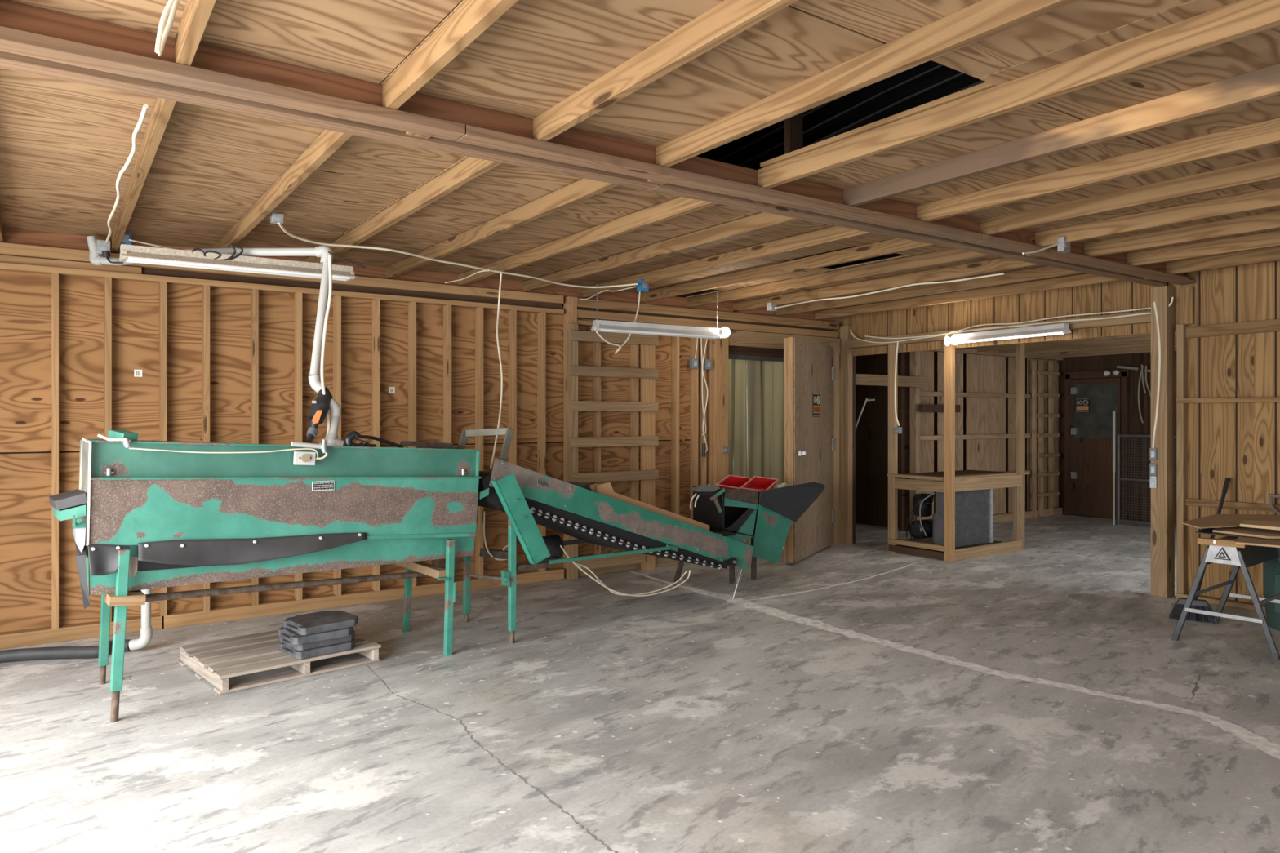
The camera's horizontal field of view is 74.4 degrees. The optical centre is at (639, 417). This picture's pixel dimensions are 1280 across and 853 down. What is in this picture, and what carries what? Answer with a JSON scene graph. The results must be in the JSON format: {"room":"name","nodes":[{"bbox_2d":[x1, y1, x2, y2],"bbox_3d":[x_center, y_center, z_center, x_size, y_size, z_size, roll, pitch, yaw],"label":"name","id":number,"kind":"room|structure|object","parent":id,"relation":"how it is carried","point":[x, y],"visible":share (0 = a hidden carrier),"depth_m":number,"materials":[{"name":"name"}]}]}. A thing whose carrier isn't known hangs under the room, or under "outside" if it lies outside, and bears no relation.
{"room":"workshop","nodes":[
{"label":"workshop","id":0,"kind":"room"},
{"bbox_2d":[0,227,839,648],"bbox_3d":[-1.666,0.150,6.064,10.800,2.900,1.865,0,0,-35],"label":"wall","id":1,"kind":"structure","parent":0,"point":[222,356],"depth_m":6.36,"materials":[{"name":"brown wood"}]},
{"bbox_2d":[133,369,142,377],"bbox_3d":[-3.439,-0.306,5.781,0.048,0.050,0.003,0,0,-35],"label":"sticker","id":2,"kind":"object","parent":1,"relation":"attached to","point":[137,373],"visible":1,"depth_m":5.78,"materials":[{"name":"white"}]},
{"bbox_2d":[388,386,395,393],"bbox_3d":[-1.996,-0.223,6.787,0.048,0.050,0.003,0,0,-35],"label":"sticker","id":3,"kind":"object","parent":1,"relation":"attached to","point":[391,389],"visible":1,"depth_m":6.79,"materials":[{"name":"white"}]},
{"bbox_2d":[579,285,635,299],"bbox_3d":[-0.317,-1.080,7.299,0.111,0.010,0.898,0,0,-32],"label":"cable","id":4,"kind":"object","parent":1,"relation":"attached to","point":[635,286],"visible":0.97,"depth_m":7.17,"materials":[{"name":"beige plastic"}]},
{"bbox_2d":[567,323,658,579],"bbox_3d":[-0.238,0.300,7.836,0.959,2.300,0.079,0,0,-35],"label":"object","id":5,"kind":"object","parent":1,"relation":"attached to","point":[647,372],"visible":0.88,"depth_m":7.79,"materials":[{"name":"wood"}]},
{"bbox_2d":[689,358,697,368],"bbox_3d":[0.538,-0.543,8.418,0.075,0.100,0.052,0,0,-35],"label":"junction box","id":6,"kind":"object","parent":1,"relation":"attached to","point":[693,362],"visible":1,"depth_m":8.40,"materials":[{"name":"grey"}]},
{"bbox_2d":[700,337,706,435],"bbox_3d":[0.635,-0.327,8.450,0.075,1.012,0.010,0,0,-35],"label":"cable","id":7,"kind":"object","parent":1,"relation":"attached to","point":[700,338],"visible":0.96,"depth_m":8.44,"materials":[{"name":"beige plastic"}]},
{"bbox_2d":[702,338,707,452],"bbox_3d":[0.657,-0.248,8.454,0.091,1.215,0.012,0,0,-35],"label":"cable","id":8,"kind":"object","parent":1,"relation":"attached to","point":[706,339],"visible":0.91,"depth_m":8.44,"materials":[{"name":"beige plastic"}]},
{"bbox_2d":[702,443,705,457],"bbox_3d":[0.636,0.324,8.427,0.030,0.136,0.030,0,0,33],"label":"plug","id":9,"kind":"object","parent":8,"relation":"hanging from","point":[703,444],"visible":1,"depth_m":8.41,"materials":[{"name":"grey plastic"}]},
{"bbox_2d":[702,359,711,369],"bbox_3d":[0.680,-0.537,8.492,0.075,0.100,0.052,0,0,-35],"label":"junction box","id":10,"kind":"object","parent":1,"relation":"attached to","point":[707,362],"visible":1,"depth_m":8.47,"materials":[{"name":"grey"}]},
{"bbox_2d":[728,354,783,544],"bbox_3d":[1.450,0.370,9.246,1.532,2.099,0.094,0,0,-35],"label":"curtain","id":11,"kind":"object","parent":1,"relation":"hanging from","point":[755,383],"visible":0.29,"depth_m":9.10,"materials":[{"name":"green fabric"}]},
{"bbox_2d":[783,337,835,563],"bbox_3d":[1.823,0.315,8.880,0.185,2.210,1.440,0,0,28],"label":"door","id":12,"kind":"structure","parent":1,"relation":"in","point":[809,442],"depth_m":8.66,"materials":[{"name":"brown wood"}]},
{"bbox_2d":[813,392,819,416],"bbox_3d":[1.861,-0.138,8.891,0.011,0.250,0.250,0,0,28],"label":"no smoking sign","id":13,"kind":"object","parent":12,"relation":"attached to","point":[815,395],"visible":1,"depth_m":8.87,"materials":[{"name":"black"}]},
{"bbox_2d":[143,60,985,322],"bbox_3d":[1.210,-1.750,1.849,12.300,1.600,12.850,0,0,-35],"label":"ceiling","id":14,"kind":"structure","parent":0,"point":[927,82],"depth_m":5.17,"materials":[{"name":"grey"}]},
{"bbox_2d":[766,302,776,311],"bbox_3d":[1.196,-1.008,7.658,0.080,0.070,0.052,0,0,-35],"label":"junction box","id":15,"kind":"object","parent":14,"relation":"attached to","point":[771,306],"visible":1,"depth_m":7.63,"materials":[{"name":"metal"}]},
{"bbox_2d":[0,514,1279,852],"bbox_3d":[1.666,1.509,1.283,22.200,0.122,18.200,0,0,-35],"label":"floor","id":16,"kind":"structure","parent":0,"point":[862,696],"depth_m":4.04,"materials":[{"name":"concrete"}]},
{"bbox_2d":[0,639,132,662],"bbox_3d":[-3.582,1.408,5.013,0.976,0.081,0.173,0,0,-22],"label":"hose","id":17,"kind":"object","parent":16,"relation":"on","point":[55,652],"visible":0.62,"depth_m":5.04,"materials":[{"name":"black rubber"}]},
{"bbox_2d":[128,589,152,650],"bbox_3d":[-3.090,1.134,5.224,0.125,0.608,0.067,0,0,-15],"label":"drain pipe","id":18,"kind":"object","parent":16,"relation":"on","point":[146,630],"visible":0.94,"depth_m":5.21,"materials":[{"name":"white plastic"}]},
{"bbox_2d":[48,429,481,722],"bbox_3d":[-1.994,0.756,4.884,2.348,1.395,0.796,0,0,-40],"label":"machine","id":19,"kind":"object","parent":16,"relation":"on","point":[151,514],"visible":1,"depth_m":4.46,"materials":[{"name":"green paint"}]},
{"bbox_2d":[177,630,381,694],"bbox_3d":[-2.133,1.399,4.996,0.896,0.099,0.786,0,0,-43],"label":"wooden pallet","id":20,"kind":"object","parent":16,"relation":"on","point":[215,661],"visible":0.73,"depth_m":4.79,"materials":[{"name":"brown wood"}]},
{"bbox_2d":[279,639,355,659],"bbox_3d":[-1.889,1.327,4.936,0.360,0.041,0.340,0,0,-44],"label":"pad","id":21,"kind":"object","parent":20,"relation":"on","point":[298,655],"visible":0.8,"depth_m":4.81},
{"bbox_2d":[279,630,354,650],"bbox_3d":[-1.899,1.285,4.961,0.340,0.041,0.360,0,0,45],"label":"pad","id":22,"kind":"object","parent":21,"relation":"on","point":[340,640],"visible":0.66,"depth_m":4.83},
{"bbox_2d":[277,626,352,644],"bbox_3d":[-1.894,1.242,4.921,0.360,0.041,0.340,0,0,-41],"label":"pad","id":23,"kind":"object","parent":22,"relation":"on","point":[291,636],"visible":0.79,"depth_m":4.79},
{"bbox_2d":[283,610,358,635],"bbox_3d":[-1.879,1.200,4.964,0.360,0.041,0.340,0,0,-45],"label":"pad","id":24,"kind":"object","parent":23,"relation":"on","point":[326,620],"visible":1,"depth_m":4.90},
{"bbox_2d":[457,427,753,644],"bbox_3d":[-0.012,0.762,6.495,3.113,1.396,0.822,0,0,-40],"label":"conveyor","id":25,"kind":"object","parent":16,"relation":"on","point":[529,498],"depth_m":5.85,"materials":[{"name":"metal"}]},
{"bbox_2d":[483,511,507,560],"bbox_3d":[-0.976,0.806,5.762,0.213,0.347,0.012,0,0,-39],"label":"cable","id":26,"kind":"object","parent":25,"relation":"hanging from","point":[485,542],"visible":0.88,"depth_m":5.70,"materials":[{"name":"beige plastic"}]},
{"bbox_2d":[565,481,591,490],"bbox_3d":[-0.463,0.515,6.240,0.223,0.076,0.200,0,0,-39],"label":"scrap","id":27,"kind":"object","parent":25,"relation":"on","point":[585,486],"visible":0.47,"depth_m":6.16,"materials":[{"name":"grey"}]},
{"bbox_2d":[588,483,597,492],"bbox_3d":[-0.336,0.509,6.098,0.077,0.064,0.020,0,0,-39],"label":"scrap","id":28,"kind":"object","parent":25,"relation":"on","point":[593,487],"visible":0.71,"depth_m":6.09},
{"bbox_2d":[560,545,690,596],"bbox_3d":[-0.079,1.112,6.229,1.223,0.457,0.010,0,0,-39],"label":"hanging wire","id":29,"kind":"object","parent":25,"relation":"hanging from","point":[561,546],"visible":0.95,"depth_m":6.18,"materials":[{"name":"beige"}]},
{"bbox_2d":[574,562,687,595],"bbox_3d":[-0.048,1.173,6.280,1.074,0.310,0.010,0,0,-39],"label":"cable","id":30,"kind":"object","parent":25,"relation":"hanging from","point":[578,564],"visible":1,"depth_m":6.23,"materials":[{"name":"beige plastic"}]},
{"bbox_2d":[688,481,825,583],"bbox_3d":[0.865,0.996,7.296,1.325,0.908,0.942,0,0,-35],"label":"hopper","id":31,"kind":"object","parent":16,"relation":"on","point":[766,517],"visible":1,"depth_m":7.19,"materials":[{"name":"metal"}]},
{"bbox_2d":[715,475,751,493],"bbox_3d":[0.822,0.604,7.398,0.203,0.184,0.779,0,0,19],"label":"plastic crate","id":32,"kind":"object","parent":31,"relation":"in","point":[730,482],"visible":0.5,"depth_m":7.58,"materials":[{"name":"red"}]},
{"bbox_2d":[741,475,777,491],"bbox_3d":[1.065,0.632,7.563,0.205,0.198,0.810,0,0,20],"label":"plastic crate","id":33,"kind":"object","parent":31,"relation":"in","point":[755,483],"visible":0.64,"depth_m":7.76,"materials":[{"name":"red"}]},
{"bbox_2d":[776,482,787,488],"bbox_3d":[1.299,0.617,7.676,0.086,0.054,0.139,0,0,34],"label":"rag","id":34,"kind":"object","parent":33,"relation":"in","point":[782,485],"visible":0.88,"depth_m":7.63,"materials":[{"name":"beige"}]},
{"bbox_2d":[887,342,1028,561],"bbox_3d":[3.434,0.280,9.276,1.561,2.340,0.955,0,0,-35],"label":"wooden frame","id":35,"kind":"object","parent":16,"relation":"on","point":[954,481],"visible":0.9,"depth_m":8.95,"materials":[{"name":"brown wood"}]},
{"bbox_2d":[893,341,899,426],"bbox_3d":[2.743,-0.362,8.999,0.020,0.903,0.067,0,0,-35],"label":"cable","id":36,"kind":"object","parent":35,"relation":"attached to","point":[897,344],"visible":1,"depth_m":9.01,"materials":[{"name":"beige plastic"}]},
{"bbox_2d":[893,426,902,433],"bbox_3d":[2.750,0.134,8.995,0.052,0.070,0.070,0,0,-35],"label":"junction box","id":37,"kind":"object","parent":35,"relation":"attached to","point":[896,429],"visible":1,"depth_m":8.97,"materials":[{"name":"grey"}]},
{"bbox_2d":[887,473,943,479],"bbox_3d":[2.873,0.615,8.803,0.100,0.025,0.640,0,0,-35],"label":"shelf","id":38,"kind":"object","parent":35,"relation":"attached to","point":[892,476],"depth_m":8.82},
{"bbox_2d":[897,488,1001,551],"bbox_3d":[3.342,1.060,9.215,0.980,0.660,0.700,0,0,-35],"label":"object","id":39,"kind":"object","parent":35,"relation":"in","point":[974,509],"visible":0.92,"depth_m":8.97,"materials":[{"name":"grey paint"}]},
{"bbox_2d":[897,537,1001,551],"bbox_3d":[3.342,1.370,9.215,0.980,0.040,0.700,0,0,-35],"label":"rail","id":40,"kind":"object","parent":35,"relation":"attached to","point":[973,544],"depth_m":9.02,"materials":[{"name":"brown wood"}]},
{"bbox_2d":[902,470,1009,476],"bbox_3d":[3.457,0.620,9.295,1.400,0.015,0.550,0,0,-35],"label":"shelf","id":41,"kind":"object","parent":35,"relation":"attached to","point":[959,473],"depth_m":9.35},
{"bbox_2d":[955,471,1028,479],"bbox_3d":[3.694,0.615,8.998,1.450,0.022,0.120,0,0,-36],"label":"shelf","id":42,"kind":"object","parent":35,"relation":"attached to","point":[999,475],"depth_m":8.96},
{"bbox_2d":[1031,360,1060,516],"bbox_3d":[5.937,0.300,12.334,0.600,2.260,0.090,0,0,-35],"label":"ladder","id":43,"kind":"object","parent":16,"relation":"on","point":[1051,455],"visible":1,"depth_m":12.28,"materials":[{"name":"brown wood"}]},
{"bbox_2d":[1112,410,1115,524],"bbox_3d":[6.420,0.677,11.426,0.033,1.546,0.033,0,0,-12],"label":"rod","id":44,"kind":"object","parent":16,"relation":"on","point":[1113,411],"visible":1,"depth_m":11.42,"materials":[{"name":"grey"}]},
{"bbox_2d":[1116,434,1176,527],"bbox_3d":[7.278,0.836,10.370,0.044,1.228,2.736,0,0,-35],"label":"gate","id":45,"kind":"object","parent":16,"relation":"on","point":[1118,478],"visible":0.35,"depth_m":11.34,"materials":[{"name":"metal"}]},
{"bbox_2d":[1151,285,1174,597],"bbox_3d":[4.260,0.193,6.875,0.140,2.515,0.125,0,0,-35],"label":"support post","id":46,"kind":"object","parent":16,"relation":"on","point":[1162,497],"visible":1,"depth_m":6.82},
{"bbox_2d":[1149,448,1157,460],"bbox_3d":[4.185,0.297,6.865,0.052,0.100,0.050,0,0,-35],"label":"junction box","id":47,"kind":"object","parent":46,"relation":"attached to","point":[1153,451],"visible":1,"depth_m":6.85,"materials":[{"name":"grey"}]},
{"bbox_2d":[1149,475,1157,488],"bbox_3d":[4.185,0.523,6.865,0.052,0.100,0.050,0,0,-35],"label":"junction box","id":48,"kind":"object","parent":46,"relation":"attached to","point":[1153,479],"visible":1,"depth_m":6.85,"materials":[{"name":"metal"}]},
{"bbox_2d":[1149,463,1157,475],"bbox_3d":[4.185,0.421,6.865,0.052,0.100,0.050,0,0,-35],"label":"junction box","id":49,"kind":"object","parent":46,"relation":"attached to","point":[1153,467],"visible":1,"depth_m":6.84,"materials":[{"name":"grey"}]},
{"bbox_2d":[1151,302,1160,448],"bbox_3d":[4.196,-0.335,6.852,0.020,1.220,0.067,0,0,-35],"label":"cable","id":50,"kind":"object","parent":46,"relation":"attached to","point":[1154,304],"visible":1,"depth_m":6.84,"materials":[{"name":"beige plastic"}]},
{"bbox_2d":[1168,477,1230,623],"bbox_3d":[4.232,0.955,6.220,0.863,0.989,0.305,0,0,-35],"label":"push broom","id":51,"kind":"object","parent":16,"relation":"on","point":[1200,604],"visible":0.66,"depth_m":6.04,"materials":[{"name":"grey plastic"}]},
{"bbox_2d":[1171,545,1279,659],"bbox_3d":[3.936,1.123,5.505,0.772,0.665,0.578,0,0,-38],"label":"sawhorse","id":52,"kind":"object","parent":16,"relation":"on","point":[1242,558],"visible":0.82,"depth_m":5.34,"materials":[{"name":"metal"}]},
{"bbox_2d":[1197,537,1245,547],"bbox_3d":[3.623,0.778,5.258,0.243,0.038,0.053,0,0,42],"label":"rail","id":53,"kind":"object","parent":52,"relation":"on","point":[1208,541],"visible":0.81,"depth_m":5.25,"materials":[{"name":"brown"}]},
{"bbox_2d":[1218,536,1237,540],"bbox_3d":[3.950,0.782,5.516,0.750,0.036,0.086,0,0,-38],"label":"rail","id":54,"kind":"object","parent":52,"relation":"on","point":[1233,538],"visible":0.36,"depth_m":5.35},
{"bbox_2d":[1234,537,1279,547],"bbox_3d":[3.980,0.754,5.260,0.399,0.012,0.810,0,0,40],"label":"cardboard sheet","id":55,"kind":"object","parent":54,"relation":"on","point":[1257,541],"visible":0.5,"depth_m":5.10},
{"bbox_2d":[1195,528,1252,537],"bbox_3d":[4.190,0.745,5.515,1.178,0.006,0.563,0,0,-10],"label":"cardboard sheet","id":56,"kind":"object","parent":55,"relation":"on","point":[1206,531],"visible":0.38,"depth_m":5.41,"materials":[{"name":"black cardboard"}]},
{"bbox_2d":[1213,526,1279,538],"bbox_3d":[4.139,0.731,5.570,0.526,0.014,1.036,0,0,39],"label":"cardboard sheet","id":57,"kind":"object","parent":56,"relation":"on","point":[1239,531],"visible":0.43,"depth_m":5.36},
{"bbox_2d":[1181,514,1279,528],"bbox_3d":[4.255,0.708,5.733,1.516,0.015,0.719,0,0,-35],"label":"cardboard sheet","id":58,"kind":"object","parent":57,"relation":"on","point":[1217,521],"visible":0.88,"depth_m":5.76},
{"bbox_2d":[1240,520,1279,530],"bbox_3d":[4.096,0.689,5.389,0.413,0.018,0.525,0,0,39],"label":"wood board","id":59,"kind":"object","parent":58,"relation":"on","point":[1271,525],"visible":1,"depth_m":5.38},
{"bbox_2d":[1262,558,1279,631],"bbox_3d":[4.584,1.137,5.753,0.600,0.625,0.600,0,0,-35],"label":"waste bin","id":60,"kind":"object","parent":16,"relation":"on","point":[1271,569],"visible":0.51,"depth_m":5.76,"materials":[{"name":"green plastic"}]},
{"bbox_2d":[0,0,1279,319],"bbox_3d":[1.427,-1.454,1.713,10.700,0.691,12.256,0,0,-35],"label":"ceiling","id":61,"kind":"structure","parent":0,"point":[1148,131],"depth_m":3.60,"materials":[{"name":"brown wood"}]},
{"bbox_2d":[96,239,110,254],"bbox_3d":[-3.491,-1.109,5.488,0.075,0.090,0.052,0,0,-35],"label":"junction box","id":62,"kind":"object","parent":61,"relation":"attached to","point":[101,246],"visible":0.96,"depth_m":5.46,"materials":[{"name":"metal"}]},
{"bbox_2d":[119,232,131,247],"bbox_3d":[-3.350,-1.162,5.489,0.070,0.100,0.052,0,0,-35],"label":"junction box","id":63,"kind":"object","parent":61,"relation":"attached to","point":[127,236],"visible":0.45,"depth_m":5.47,"materials":[{"name":"blue plastic"}]},
{"bbox_2d":[105,103,147,243],"bbox_3d":[-2.560,-1.105,4.140,0.039,0.016,2.814,0,0,-35],"label":"cable","id":64,"kind":"object","parent":61,"relation":"attached to","point":[144,108],"visible":1,"depth_m":3.66,"materials":[{"name":"beige plastic"}]},
{"bbox_2d":[155,0,180,56],"bbox_3d":[-1.271,-1.076,2.283,0.074,0.208,0.014,0,0,-35],"label":"cable","id":65,"kind":"object","parent":61,"relation":"hanging from","point":[168,15],"visible":1,"depth_m":2.27,"materials":[{"name":"beige plastic"}]},
{"bbox_2d":[86,235,344,446],"bbox_3d":[-2.646,-0.494,5.274,1.911,1.375,0.320,0,0,21],"label":"pipe","id":66,"kind":"object","parent":61,"relation":"hanging from","point":[321,406],"visible":0.88,"depth_m":5.05,"materials":[{"name":"white plastic"}]},
{"bbox_2d":[102,250,123,263],"bbox_3d":[-3.277,-1.002,5.269,0.049,0.164,0.595,0,0,-43],"label":"plug","id":67,"kind":"object","parent":66,"relation":"attached to","point":[106,254],"visible":0.97,"depth_m":5.45,"materials":[{"name":"grey plastic"}]},
{"bbox_2d":[128,239,177,249],"bbox_3d":[-2.924,-1.090,5.424,0.584,0.010,0.315,0,0,-24],"label":"cable","id":68,"kind":"object","parent":66,"relation":"attached to","point":[129,239],"visible":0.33,"depth_m":5.30,"materials":[{"name":"beige plastic"}]},
{"bbox_2d":[191,244,243,260],"bbox_3d":[-2.538,-0.995,5.057,0.299,0.116,0.010,0,0,-35],"label":"cable","id":69,"kind":"object","parent":66,"relation":"on","point":[232,257],"visible":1,"depth_m":5.10,"materials":[{"name":"black plastic"}]},
{"bbox_2d":[320,255,332,439],"bbox_3d":[-1.843,-0.390,4.956,0.068,1.131,0.017,0,0,-35],"label":"cable","id":70,"kind":"object","parent":66,"relation":"attached to","point":[330,267],"visible":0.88,"depth_m":4.95,"materials":[{"name":"beige plastic"}]},
{"bbox_2d":[328,251,365,267],"bbox_3d":[-1.789,-0.965,5.152,0.227,0.080,0.007,0,0,-35],"label":"cable","id":71,"kind":"object","parent":66,"relation":"attached to","point":[328,251],"visible":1,"depth_m":5.15,"materials":[{"name":"black plastic"}]},
{"bbox_2d":[119,244,355,281],"bbox_3d":[-2.428,-0.944,5.182,1.304,0.102,0.156,0,0,-37],"label":"fluorescent fixture","id":72,"kind":"object","parent":61,"relation":"hanging from","point":[128,253],"visible":1,"depth_m":5.09,"materials":[{"name":"white metal"}]},
{"bbox_2d":[270,213,283,224],"bbox_3d":[-2.022,-1.110,4.700,0.060,0.050,0.052,0,0,-35],"label":"junction box","id":73,"kind":"object","parent":61,"relation":"attached to","point":[275,218],"visible":1,"depth_m":4.68,"materials":[{"name":"metal"}]},
{"bbox_2d":[277,222,638,288],"bbox_3d":[-1.184,-1.085,5.925,0.467,0.016,2.937,0,0,43],"label":"cable","id":74,"kind":"object","parent":61,"relation":"attached to","point":[282,228],"visible":1,"depth_m":5.81,"materials":[{"name":"beige plastic"}]},
{"bbox_2d":[444,269,489,283],"bbox_3d":[-1.329,-1.080,6.463,0.044,0.010,0.736,0,0,-36],"label":"cable","id":75,"kind":"object","parent":74,"relation":"attached to","point":[489,269],"visible":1,"depth_m":6.46,"materials":[{"name":"beige plastic"}]},
{"bbox_2d":[489,273,502,468],"bbox_3d":[-1.073,-0.351,6.431,0.092,1.461,0.292,0,0,0],"label":"cable","id":76,"kind":"object","parent":61,"relation":"hanging from","point":[500,276],"visible":0.97,"depth_m":6.51,"materials":[{"name":"beige plastic"}]},
{"bbox_2d":[0,0,1195,286],"bbox_3d":[0.057,-1.138,3.836,10.480,0.134,0.250,0,0,-35],"label":"ceiling beam","id":77,"kind":"structure","parent":61,"relation":"attached to","point":[34,40],"depth_m":3.20,"materials":[{"name":"wood"}]},
{"bbox_2d":[636,279,648,291],"bbox_3d":[0.023,-1.095,6.984,0.085,0.090,0.052,0,0,-35],"label":"junction box","id":78,"kind":"object","parent":61,"relation":"attached to","point":[642,286],"visible":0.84,"depth_m":6.96,"materials":[{"name":"blue plastic"}]},
{"bbox_2d":[774,272,1004,308],"bbox_3d":[2.129,-1.045,7.174,1.978,0.120,0.464,0,0,39],"label":"cable","id":79,"kind":"object","parent":61,"relation":"attached to","point":[1000,273],"visible":1,"depth_m":7.06,"materials":[{"name":"beige plastic"}]},
{"bbox_2d":[1057,236,1070,253],"bbox_3d":[2.688,-1.097,5.345,0.085,0.090,0.042,0,0,-35],"label":"junction box","id":80,"kind":"object","parent":61,"relation":"attached to","point":[1064,246],"visible":0.95,"depth_m":5.32,"materials":[{"name":"metal"}]},
{"bbox_2d":[1022,242,1059,254],"bbox_3d":[2.480,-1.047,5.214,0.402,0.120,0.012,0,0,-35],"label":"cable","id":81,"kind":"object","parent":80,"relation":"attached to","point":[1057,243],"visible":1,"depth_m":5.20,"materials":[{"name":"beige plastic"}]},
{"bbox_3d":[-0.353,-0.949,6.921,0.016,0.312,0.015,0,0,-35],"label":"chain","id":82,"kind":"object","parent":61,"relation":"hanging from","visible":0},
{"bbox_2d":[591,320,729,339],"bbox_3d":[0.202,-0.747,7.156,1.240,0.110,0.201,0,0,-24],"label":"fluorescent fixture","id":83,"kind":"object","parent":82,"relation":"hanging from","point":[602,326],"depth_m":7.12,"materials":[{"name":"white metal"}]},
{"bbox_2d":[594,291,640,354],"bbox_3d":[-0.165,-0.816,7.079,0.070,0.573,0.543,0,0,44],"label":"cable","id":84,"kind":"object","parent":83,"relation":"attached to","point":[597,332],"visible":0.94,"depth_m":7.04,"materials":[{"name":"beige plastic"}]},
{"bbox_2d":[838,336,901,528],"bbox_3d":[2.547,0.250,10.688,2.200,2.400,1.225,0,0,-35],"label":"doorway","id":85,"kind":"object","parent":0,"point":[872,428],"visible":0.12,"depth_m":11.36,"materials":[{"name":"brown wood"}]},
{"bbox_2d":[855,398,875,429],"bbox_3d":[2.569,0.080,9.847,0.363,0.621,0.026,0,0,42],"label":"rod","id":86,"kind":"object","parent":85,"relation":"attached to","point":[866,399],"visible":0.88,"depth_m":9.82,"materials":[{"name":"grey"}]},
{"bbox_2d":[855,348,1062,531],"bbox_3d":[4.372,0.250,11.357,5.045,2.500,0.300,0,0,-36],"label":"wall","id":87,"kind":"structure","parent":0,"point":[985,382],"depth_m":11.53,"materials":[{"name":"brown wood"}]},
{"bbox_2d":[834,329,1176,357],"bbox_3d":[5.432,-0.963,9.757,5.030,0.135,6.500,0,0,-35],"label":"ceiling","id":88,"kind":"structure","parent":0,"point":[1140,343],"depth_m":10.87,"materials":[{"name":"brown wood"}]},
{"bbox_2d":[838,260,1279,612],"bbox_3d":[4.922,0.090,5.989,0.115,2.720,9.260,0,0,-35],"label":"wall","id":89,"kind":"structure","parent":0,"point":[1228,326],"depth_m":6.69,"materials":[{"name":"brown wood"}]},
{"bbox_2d":[839,325,852,545],"bbox_3d":[2.359,0.200,9.664,0.080,2.500,0.130,0,0,-35],"label":"wooden post","id":90,"kind":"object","parent":89,"relation":"attached to","point":[845,354],"depth_m":9.63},
{"bbox_2d":[852,355,855,543],"bbox_3d":[2.415,0.250,9.776,0.060,2.400,0.160,0,0,-35],"label":"trim","id":91,"kind":"structure","parent":89,"relation":"attached to","point":[853,357],"depth_m":9.71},
{"bbox_2d":[945,325,1034,336],"bbox_3d":[3.346,-0.816,8.124,0.012,0.107,0.940,0,0,-35],"label":"cable","id":92,"kind":"object","parent":89,"relation":"attached to","point":[1020,326],"visible":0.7,"depth_m":8.14,"materials":[{"name":"beige plastic"}]},
{"bbox_2d":[849,306,1151,343],"bbox_3d":[3.284,-0.900,8.221,0.012,0.189,3.199,0,0,-35],"label":"cable","id":93,"kind":"object","parent":89,"relation":"attached to","point":[1149,308],"visible":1,"depth_m":7.84,"materials":[{"name":"beige plastic"}]},
{"bbox_2d":[943,323,1071,346],"bbox_3d":[3.387,-0.765,7.845,0.187,0.120,1.160,0,0,-35],"label":"fluorescent fixture","id":94,"kind":"object","parent":89,"relation":"attached to","point":[1062,328],"depth_m":7.78,"materials":[{"name":"white metal"}]},
{"bbox_2d":[865,297,1173,338],"bbox_3d":[3.391,-0.904,8.060,0.014,0.139,3.134,0,0,-35],"label":"cable","id":95,"kind":"object","parent":89,"relation":"attached to","point":[1172,298],"visible":1,"depth_m":7.75,"materials":[{"name":"beige plastic"}]},
{"bbox_2d":[1268,493,1279,515],"bbox_3d":[4.728,0.982,6.185,0.062,0.836,0.197,0,0,-35],"label":"shovel","id":96,"kind":"object","parent":89,"relation":"on","point":[1270,495],"visible":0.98,"depth_m":6.23,"materials":[{"name":"grey metal"}]},
{"bbox_2d":[1057,351,1176,524],"bbox_3d":[7.732,0.200,10.751,0.090,2.500,5.400,0,0,-35],"label":"wall","id":97,"kind":"structure","parent":0,"point":[1099,362],"depth_m":11.87,"materials":[{"name":"brown wood"}]},
{"bbox_2d":[1064,369,1130,519],"bbox_3d":[6.616,0.385,12.234,0.105,2.130,0.910,0,0,-35],"label":"door","id":98,"kind":"structure","parent":97,"relation":"in","point":[1088,436],"depth_m":12.24,"materials":[{"name":"metal"}]},
{"bbox_2d":[1075,398,1089,412],"bbox_3d":[6.478,-0.183,12.353,0.009,0.200,0.200,0,0,-35],"label":"no smoking sign","id":99,"kind":"object","parent":98,"relation":"attached to","point":[1082,405],"visible":1,"depth_m":12.35,"materials":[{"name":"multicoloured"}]},
{"bbox_2d":[1104,369,1119,376],"bbox_3d":[6.658,-0.631,11.890,0.090,0.090,0.198,0,0,-29],"label":"light bulb","id":100,"kind":"object","parent":97,"relation":"attached to","point":[1116,372],"visible":1,"depth_m":11.88,"materials":[{"name":"white glass"}]},
{"bbox_2d":[1116,364,1139,370],"bbox_3d":[6.799,-0.698,11.757,0.044,0.088,0.290,0,0,-35],"label":"ceiling pipe","id":101,"kind":"object","parent":97,"relation":"attached to","point":[1117,366],"visible":1,"depth_m":11.74,"materials":[{"name":"grey"}]},
{"bbox_3d":[6.999,-0.633,11.470,0.044,0.077,0.254,0,0,-35],"label":"ceiling pipe","id":102,"kind":"object","parent":97,"relation":"attached to","visible":0},
{"bbox_2d":[1137,365,1143,423],"bbox_3d":[6.868,-0.320,11.571,0.024,0.795,0.077,0,0,-35],"label":"hanging wire","id":103,"kind":"object","parent":102,"relation":"hanging from","point":[1140,377],"visible":1,"depth_m":11.58,"materials":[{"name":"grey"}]},
{"bbox_2d":[1140,364,1146,392],"bbox_3d":[6.888,-0.536,11.542,0.024,0.391,0.063,0,0,-35],"label":"hanging wire","id":104,"kind":"object","parent":102,"relation":"hanging from","point":[1141,365],"visible":1,"depth_m":11.54,"materials":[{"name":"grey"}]},
{"bbox_2d":[1144,365,1151,398],"bbox_3d":[6.927,-0.488,11.486,0.024,0.450,0.093,0,0,-35],"label":"hanging wire","id":105,"kind":"object","parent":102,"relation":"hanging from","point":[1145,374],"visible":0.91,"depth_m":11.50,"materials":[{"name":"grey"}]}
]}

